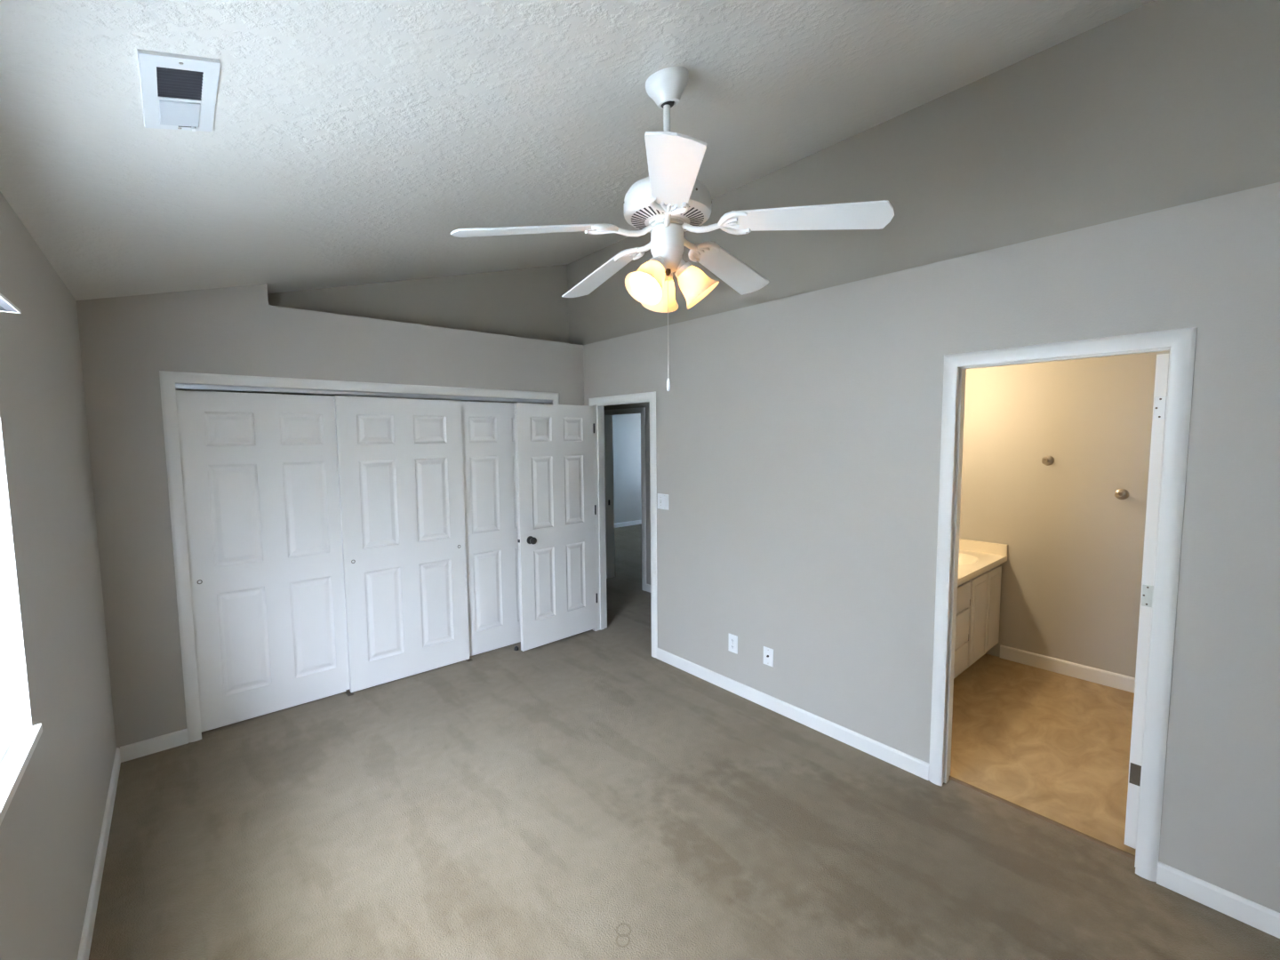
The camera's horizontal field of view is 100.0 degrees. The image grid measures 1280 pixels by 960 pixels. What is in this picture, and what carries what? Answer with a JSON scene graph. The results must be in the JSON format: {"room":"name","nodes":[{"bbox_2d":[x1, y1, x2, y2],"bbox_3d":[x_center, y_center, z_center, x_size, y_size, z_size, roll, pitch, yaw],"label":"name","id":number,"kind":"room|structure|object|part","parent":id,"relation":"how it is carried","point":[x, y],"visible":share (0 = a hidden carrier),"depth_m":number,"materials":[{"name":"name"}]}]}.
{"room":"empty bedroom","nodes":[
{"label":"empty bedroom","id":0,"kind":"room"},
{"bbox_2d":[0,191,116,959],"bbox_3d":[-1.321,0.408,0.949,0.150,2.500,5.050,-4,6,-41],"label":"wall","id":1,"kind":"structure","parent":0,"point":[51,827],"depth_m":1.73,"materials":[{"name":"grey paint"}]},
{"bbox_2d":[0,415,42,825],"bbox_3d":[-1.248,0.141,0.863,0.155,1.157,1.294,-4,6,-41],"label":"window","id":2,"kind":"structure","parent":1,"relation":"in","point":[15,760],"depth_m":1.38,"materials":[{"name":"white plastic"}]},
{"bbox_2d":[0,292,21,760],"bbox_3d":[-1.204,0.126,0.905,0.104,1.120,1.260,-4,6,-41],"label":"window blind","id":3,"kind":"object","parent":2,"relation":"attached to","point":[7,732],"visible":1,"depth_m":1.34,"materials":[{"name":"white plastic"}]},
{"bbox_3d":[-1.225,0.679,0.924,0.024,0.016,1.216,-4,6,-41],"label":"rail","id":4,"kind":"part","parent":3,"relation":"part of","materials":[{"name":"white plastic"}]},
{"bbox_3d":[-1.226,0.704,0.923,0.110,0.026,1.294,-4,6,-41],"label":"sill","id":5,"kind":"part","parent":2,"relation":"part of","materials":[{"name":"white paint"}]},
{"bbox_2d":[77,747,120,959],"bbox_3d":[-1.249,1.607,1.099,0.013,0.083,4.750,-4,6,-41],"label":"baseboard","id":6,"kind":"structure","parent":1,"relation":"attached to","point":[85,942],"depth_m":2.10,"materials":[{"name":"white paint"}]},
{"bbox_2d":[76,283,583,748],"bbox_3d":[-1.760,0.034,3.791,3.237,2.800,0.150,-4,6,-41],"label":"wall","id":7,"kind":"structure","parent":0,"point":[125,341],"depth_m":2.97,"materials":[{"name":"grey paint"}]},
{"bbox_2d":[120,728,188,762],"bbox_3d":[-2.690,1.470,2.979,0.278,0.083,0.013,-4,6,-41],"label":"baseboard","id":8,"kind":"structure","parent":7,"relation":"attached to","point":[179,738],"depth_m":2.97,"materials":[{"name":"white paint"}]},
{"bbox_2d":[175,390,349,732],"bbox_3d":[-2.284,0.466,3.363,0.835,1.993,0.036,-4,6,-41],"label":"door","id":9,"kind":"structure","parent":7,"relation":"in","point":[260,474],"depth_m":3.31,"materials":[{"name":"white paint"}]},
{"bbox_2d":[159,370,559,742],"bbox_3d":[-1.681,0.378,3.867,2.532,2.101,0.156,-4,6,-41],"label":"door frame","id":10,"kind":"structure","parent":7,"relation":"attached to","point":[168,380],"depth_m":3.05,"materials":[{"name":"white paint"}]},
{"bbox_2d":[175,383,551,403],"bbox_3d":[-1.682,-0.595,3.780,2.410,0.024,0.092,-4,6,-41],"label":"closet track","id":11,"kind":"object","parent":7,"relation":"attached to","point":[183,386],"visible":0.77,"depth_m":3.51,"materials":[{"name":"metal"}]},
{"bbox_2d":[334,395,469,692],"bbox_3d":[-1.660,0.422,3.843,0.835,1.993,0.036,-4,6,-41],"label":"door","id":12,"kind":"structure","parent":11,"relation":"hanging from","point":[400,460],"depth_m":3.80,"materials":[{"name":"white paint"}]},
{"bbox_2d":[460,400,520,655],"bbox_3d":[-1.093,0.373,4.392,0.835,1.993,0.034,-4,6,-41],"label":"door","id":13,"kind":"structure","parent":11,"relation":"hanging from","point":[487,428],"depth_m":4.29,"materials":[{"name":"white paint"}]},
{"bbox_2d":[175,264,568,403],"bbox_3d":[-2.009,-0.390,4.108,3.550,3.600,0.700,-4,6,-41],"label":"wall","id":14,"kind":"structure","parent":0,"point":[530,303],"depth_m":4.31,"materials":[{"name":"beige paint"}]},
{"bbox_2d":[0,0,1154,300],"bbox_3d":[-0.161,-1.369,1.994,3.600,1.117,5.400,-4,6,-41],"label":"ceiling","id":15,"kind":"structure","parent":0,"point":[348,141],"depth_m":1.73,"materials":[{"name":"paint"}]},
{"bbox_2d":[136,48,220,131],"bbox_3d":[-1.085,-0.905,1.267,0.136,0.044,0.347,-4,6,-41],"label":"ceiling vent","id":16,"kind":"object","parent":15,"relation":"in","point":[179,92],"visible":1,"depth_m":1.24,"materials":[{"name":"metal"}]},
{"bbox_3d":[-1.138,-0.906,1.329,0.079,0.006,0.125,-24,18,-37],"label":"damper panel","id":17,"kind":"part","parent":16,"relation":"part of","materials":[{"name":"white metal"}]},
{"bbox_2d":[450,66,894,391],"bbox_3d":[0.084,-0.810,1.805,1.286,1.017,1.272,-4,6,-41],"label":"ceiling fan","id":18,"kind":"object","parent":15,"relation":"hanging from","point":[666,204],"visible":1,"depth_m":1.69,"materials":[{"name":"white metal"}]},
{"bbox_3d":[-0.322,-0.766,1.645,0.494,0.006,0.134,-10,19,-16],"label":"blade","id":19,"kind":"part","parent":18,"relation":"part of","materials":[{"name":"white wood"}]},
{"bbox_3d":[-0.153,-0.809,2.121,0.134,0.006,0.494,-19,7,-34],"label":"blade","id":20,"kind":"part","parent":18,"relation":"part of","materials":[{"name":"white wood"}]},
{"bbox_3d":[0.024,-0.634,1.704,0.139,0.141,0.133,-4,6,-41],"label":"lamp shade","id":21,"kind":"part","parent":18,"relation":"part of","materials":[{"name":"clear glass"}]},
{"bbox_3d":[0.038,-0.655,1.718,0.058,0.066,0.037,-4,6,-41],"label":"bulb","id":22,"kind":"part","parent":18,"relation":"part of","materials":[{"name":"white glass"}]},
{"bbox_2d":[648,255,666,271],"bbox_3d":[0.057,-0.695,1.736,0.064,0.062,0.062,-4,6,-41],"label":"socket","id":23,"kind":"object","parent":18,"relation":"attached to","point":[660,261],"depth_m":1.71,"materials":[{"name":"white ceramic"}]},
{"bbox_3d":[0.077,-0.649,1.883,0.128,0.141,0.136,-4,6,-41],"label":"lamp shade","id":24,"kind":"part","parent":18,"relation":"part of","materials":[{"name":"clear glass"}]},
{"bbox_3d":[0.093,-0.505,1.770,0.002,0.340,0.002,-4,6,-41],"label":"pull chain","id":25,"kind":"part","parent":18,"relation":"part of","materials":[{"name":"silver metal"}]},
{"bbox_2d":[664,272,672,280],"bbox_3d":[0.082,-0.702,1.824,0.063,0.062,0.063,-4,6,-41],"label":"socket","id":26,"kind":"object","parent":18,"relation":"attached to","point":[670,277],"depth_m":1.81,"materials":[{"name":"white ceramic"}]},
{"bbox_3d":[0.080,-0.754,1.336,0.134,0.006,0.494,10,11,-1],"label":"blade","id":27,"kind":"part","parent":18,"relation":"part of","materials":[{"name":"white wood"}]},
{"bbox_2d":[674,258,692,278],"bbox_3d":[0.144,-0.699,1.773,0.062,0.062,0.062,-4,6,-41],"label":"socket","id":28,"kind":"object","parent":18,"relation":"attached to","point":[684,269],"depth_m":1.75,"materials":[{"name":"white ceramic"}]},
{"bbox_3d":[0.200,-0.642,1.777,0.133,0.141,0.129,-4,6,-41],"label":"lamp shade","id":29,"kind":"part","parent":18,"relation":"part of","materials":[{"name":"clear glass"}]},
{"bbox_3d":[0.353,-0.824,2.107,0.134,0.006,0.494,-13,-10,36],"label":"blade","id":30,"kind":"part","parent":18,"relation":"part of","materials":[{"name":"white wood"}]},
{"bbox_3d":[0.498,-0.790,1.622,0.494,0.006,0.134,7,-5,19],"label":"blade","id":31,"kind":"part","parent":18,"relation":"part of","materials":[{"name":"white wood"}]},
{"bbox_2d":[612,413,641,523],"bbox_3d":[-0.847,-0.313,9.937,3.800,2.500,0.120,-4,6,-41],"label":"wall","id":32,"kind":"structure","parent":0,"point":[626,428],"depth_m":10.38,"materials":[{"name":"grey paint"}]},
{"bbox_2d":[614,520,641,527],"bbox_3d":[-0.793,0.895,9.983,3.600,0.083,0.013,-4,6,-41],"label":"baseboard","id":33,"kind":"structure","parent":32,"relation":"attached to","point":[636,522],"depth_m":10.46,"materials":[{"name":"white paint"}]},
{"bbox_2d":[88,523,1279,959],"bbox_3d":[0.397,1.333,5.194,8.300,0.050,9.100,-4,6,-41],"label":"floor","id":34,"kind":"structure","parent":0,"point":[588,795],"depth_m":2.36,"materials":[{"name":"carpet"}]},
{"bbox_2d":[344,689,353,695],"bbox_3d":[-1.987,1.440,3.665,0.036,0.022,0.112,-4,6,-41],"label":"floor guide","id":35,"kind":"object","parent":34,"relation":"on","point":[348,692],"visible":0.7,"depth_m":3.65,"materials":[{"name":"white metal"}]},
{"bbox_2d":[953,564,1001,679],"bbox_3d":[2.108,1.013,3.942,1.252,0.758,0.594,-4,6,-41],"label":"vanity cabinet","id":36,"kind":"object","parent":34,"relation":"on","point":[978,604],"visible":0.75,"depth_m":3.77,"materials":[{"name":"white wood"}]},
{"bbox_3d":[2.158,1.209,3.622,0.243,0.181,0.018,-4,6,-41],"label":"drawer","id":37,"kind":"part","parent":36,"relation":"part of","materials":[{"name":"white wood"}]},
{"bbox_3d":[2.156,0.995,3.605,0.243,0.223,0.018,-4,6,-41],"label":"drawer","id":38,"kind":"part","parent":36,"relation":"part of","materials":[{"name":"white wood"}]},
{"bbox_3d":[2.154,0.784,3.588,0.243,0.174,0.018,-4,6,-41],"label":"drawer","id":39,"kind":"part","parent":36,"relation":"part of","materials":[{"name":"white wood"}]},
{"bbox_3d":[2.393,0.980,3.809,0.303,0.604,0.018,-4,6,-41],"label":"door","id":40,"kind":"part","parent":36,"relation":"part of","materials":[{"name":"white wood"}]},
{"bbox_3d":[2.400,0.981,3.801,0.213,0.510,0.005,-4,6,-41],"label":"raised panel","id":41,"kind":"part","parent":36,"relation":"part of","materials":[{"name":"white wood"}]},
{"bbox_2d":[957,538,1007,585],"bbox_3d":[2.105,0.610,3.893,1.270,0.202,0.615,-4,6,-41],"label":"countertop","id":42,"kind":"structure","parent":36,"relation":"on","point":[975,557],"depth_m":4.07,"materials":[{"name":"stone"}]},
{"bbox_3d":[2.635,0.961,4.019,0.315,0.604,0.018,-4,6,-41],"label":"door","id":43,"kind":"part","parent":36,"relation":"part of","materials":[{"name":"white wood"}]},
{"bbox_3d":[2.642,0.962,4.011,0.225,0.510,0.005,-4,6,-41],"label":"raised panel","id":44,"kind":"part","parent":36,"relation":"part of","materials":[{"name":"white wood"}]},
{"bbox_2d":[948,776,1135,859],"bbox_3d":[1.787,1.513,2.437,0.028,0.006,0.711,-4,6,-41],"label":"threshold strip","id":45,"kind":"object","parent":34,"relation":"on","point":[1099,842],"visible":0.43,"depth_m":2.40,"materials":[{"name":"brown wood"}]},
{"bbox_2d":[567,0,1279,344],"bbox_3d":[1.084,-1.583,3.000,0.120,1.100,5.210,-4,6,-41],"label":"wall","id":46,"kind":"structure","parent":0,"point":[1158,105],"depth_m":2.27,"materials":[{"name":"beige paint"}]},
{"bbox_2d":[583,182,1279,912],"bbox_3d":[0.845,0.113,4.235,1.271,2.527,7.200,-4,6,-41],"label":"wall","id":47,"kind":"structure","parent":0,"point":[798,437],"depth_m":2.67,"materials":[{"name":"grey paint"}]},
{"bbox_2d":[514,402,597,651],"bbox_3d":[-0.677,0.361,4.464,0.768,1.962,0.171,-5,6,-43],"label":"door","id":48,"kind":"structure","parent":47,"relation":"in","point":[556,508],"depth_m":4.42,"materials":[{"name":"white paint"}]},
{"bbox_3d":[-0.848,0.478,4.237,0.064,0.064,0.068,-5,6,-43],"label":"knob","id":49,"kind":"part","parent":48,"relation":"part of","materials":[{"name":"black metal"}]},
{"bbox_2d":[588,391,657,657],"bbox_3d":[-0.115,0.337,4.469,0.132,2.061,0.857,-4,6,-41],"label":"door frame","id":50,"kind":"structure","parent":47,"relation":"attached to","point":[597,404],"depth_m":4.67,"materials":[{"name":"white paint"}]},
{"bbox_2d":[603,407,646,591],"bbox_3d":[-0.153,0.201,6.274,0.132,2.046,0.779,-4,6,-41],"label":"door frame","id":51,"kind":"structure","parent":47,"relation":"attached to","point":[608,413],"depth_m":6.47,"materials":[{"name":"white paint"}]},
{"bbox_2d":[645,584,650,592],"bbox_3d":[0.853,1.268,5.119,0.013,0.083,2.397,-4,6,-41],"label":"baseboard","id":52,"kind":"structure","parent":47,"relation":"attached to","point":[647,586],"depth_m":5.99,"materials":[{"name":"white paint"}]},
{"bbox_2d":[657,493,668,510],"bbox_3d":[0.169,0.163,4.036,0.018,0.116,0.118,-4,6,-41],"label":"light switch","id":53,"kind":"object","parent":47,"relation":"attached to","point":[662,499],"visible":1,"depth_m":4.04,"materials":[{"name":"white plastic"}]},
{"bbox_2d":[728,632,737,654],"bbox_3d":[0.623,1.096,3.600,0.009,0.122,0.077,-4,6,-41],"label":"power outlet","id":54,"kind":"object","parent":47,"relation":"attached to","point":[732,645],"visible":1,"depth_m":3.60,"materials":[{"name":"white plastic"}]},
{"bbox_2d":[763,646,773,667],"bbox_3d":[0.805,1.114,3.384,0.018,0.114,0.074,-4,6,-41],"label":"cable jack","id":55,"kind":"object","parent":47,"relation":"attached to","point":[768,652],"visible":1,"depth_m":3.38,"materials":[{"name":"white plastic"}]},
{"bbox_2d":[656,648,929,780],"bbox_3d":[0.787,1.403,3.434,0.013,0.083,2.000,-4,6,-41],"label":"baseboard","id":56,"kind":"structure","parent":47,"relation":"attached to","point":[920,768],"depth_m":3.19,"materials":[{"name":"white paint"}]},
{"bbox_2d":[928,327,1196,881],"bbox_3d":[1.745,0.476,2.326,0.132,2.091,0.825,-4,6,-41],"label":"door frame","id":57,"kind":"structure","parent":47,"relation":"attached to","point":[1180,343],"depth_m":2.06,"materials":[{"name":"white paint"}]},
{"bbox_2d":[1123,353,1169,848],"bbox_3d":[2.249,0.493,2.372,0.703,1.998,0.094,-5,6,-42],"label":"door","id":58,"kind":"structure","parent":47,"relation":"in","point":[1162,366],"depth_m":2.13,"materials":[{"name":"white paint"}]},
{"bbox_2d":[1156,861,1279,938],"bbox_3d":[2.306,1.530,1.685,0.013,0.083,0.989,-4,6,-41],"label":"baseboard","id":59,"kind":"structure","parent":47,"relation":"attached to","point":[1265,919],"depth_m":1.93,"materials":[{"name":"white paint"}]},
{"bbox_2d":[959,351,1169,677],"bbox_3d":[3.253,0.157,3.590,0.120,2.500,2.770,-4,6,-41],"label":"wall","id":60,"kind":"structure","parent":0,"point":[1072,571],"depth_m":3.79,"materials":[{"name":"paint"}]},
{"bbox_2d":[1041,455,1054,465],"bbox_3d":[2.892,-0.138,3.823,0.087,0.072,0.072,-4,6,-41],"label":"robe hook","id":61,"kind":"object","parent":60,"relation":"attached to","point":[1047,460],"visible":1,"depth_m":3.83,"materials":[{"name":"silver metal"}]},
{"bbox_2d":[1000,645,1135,693],"bbox_3d":[3.406,1.373,3.420,0.013,0.100,1.920,-4,6,-41],"label":"baseboard","id":62,"kind":"structure","parent":60,"relation":"attached to","point":[1118,681],"depth_m":3.82,"materials":[{"name":"white paint"}]},
{"bbox_2d":[1114,488,1128,499],"bbox_3d":[3.161,0.096,3.532,0.087,0.072,0.072,-4,6,-41],"label":"robe hook","id":63,"kind":"object","parent":60,"relation":"attached to","point":[1120,493],"visible":1,"depth_m":3.54,"materials":[{"name":"silver metal"}]}
]}

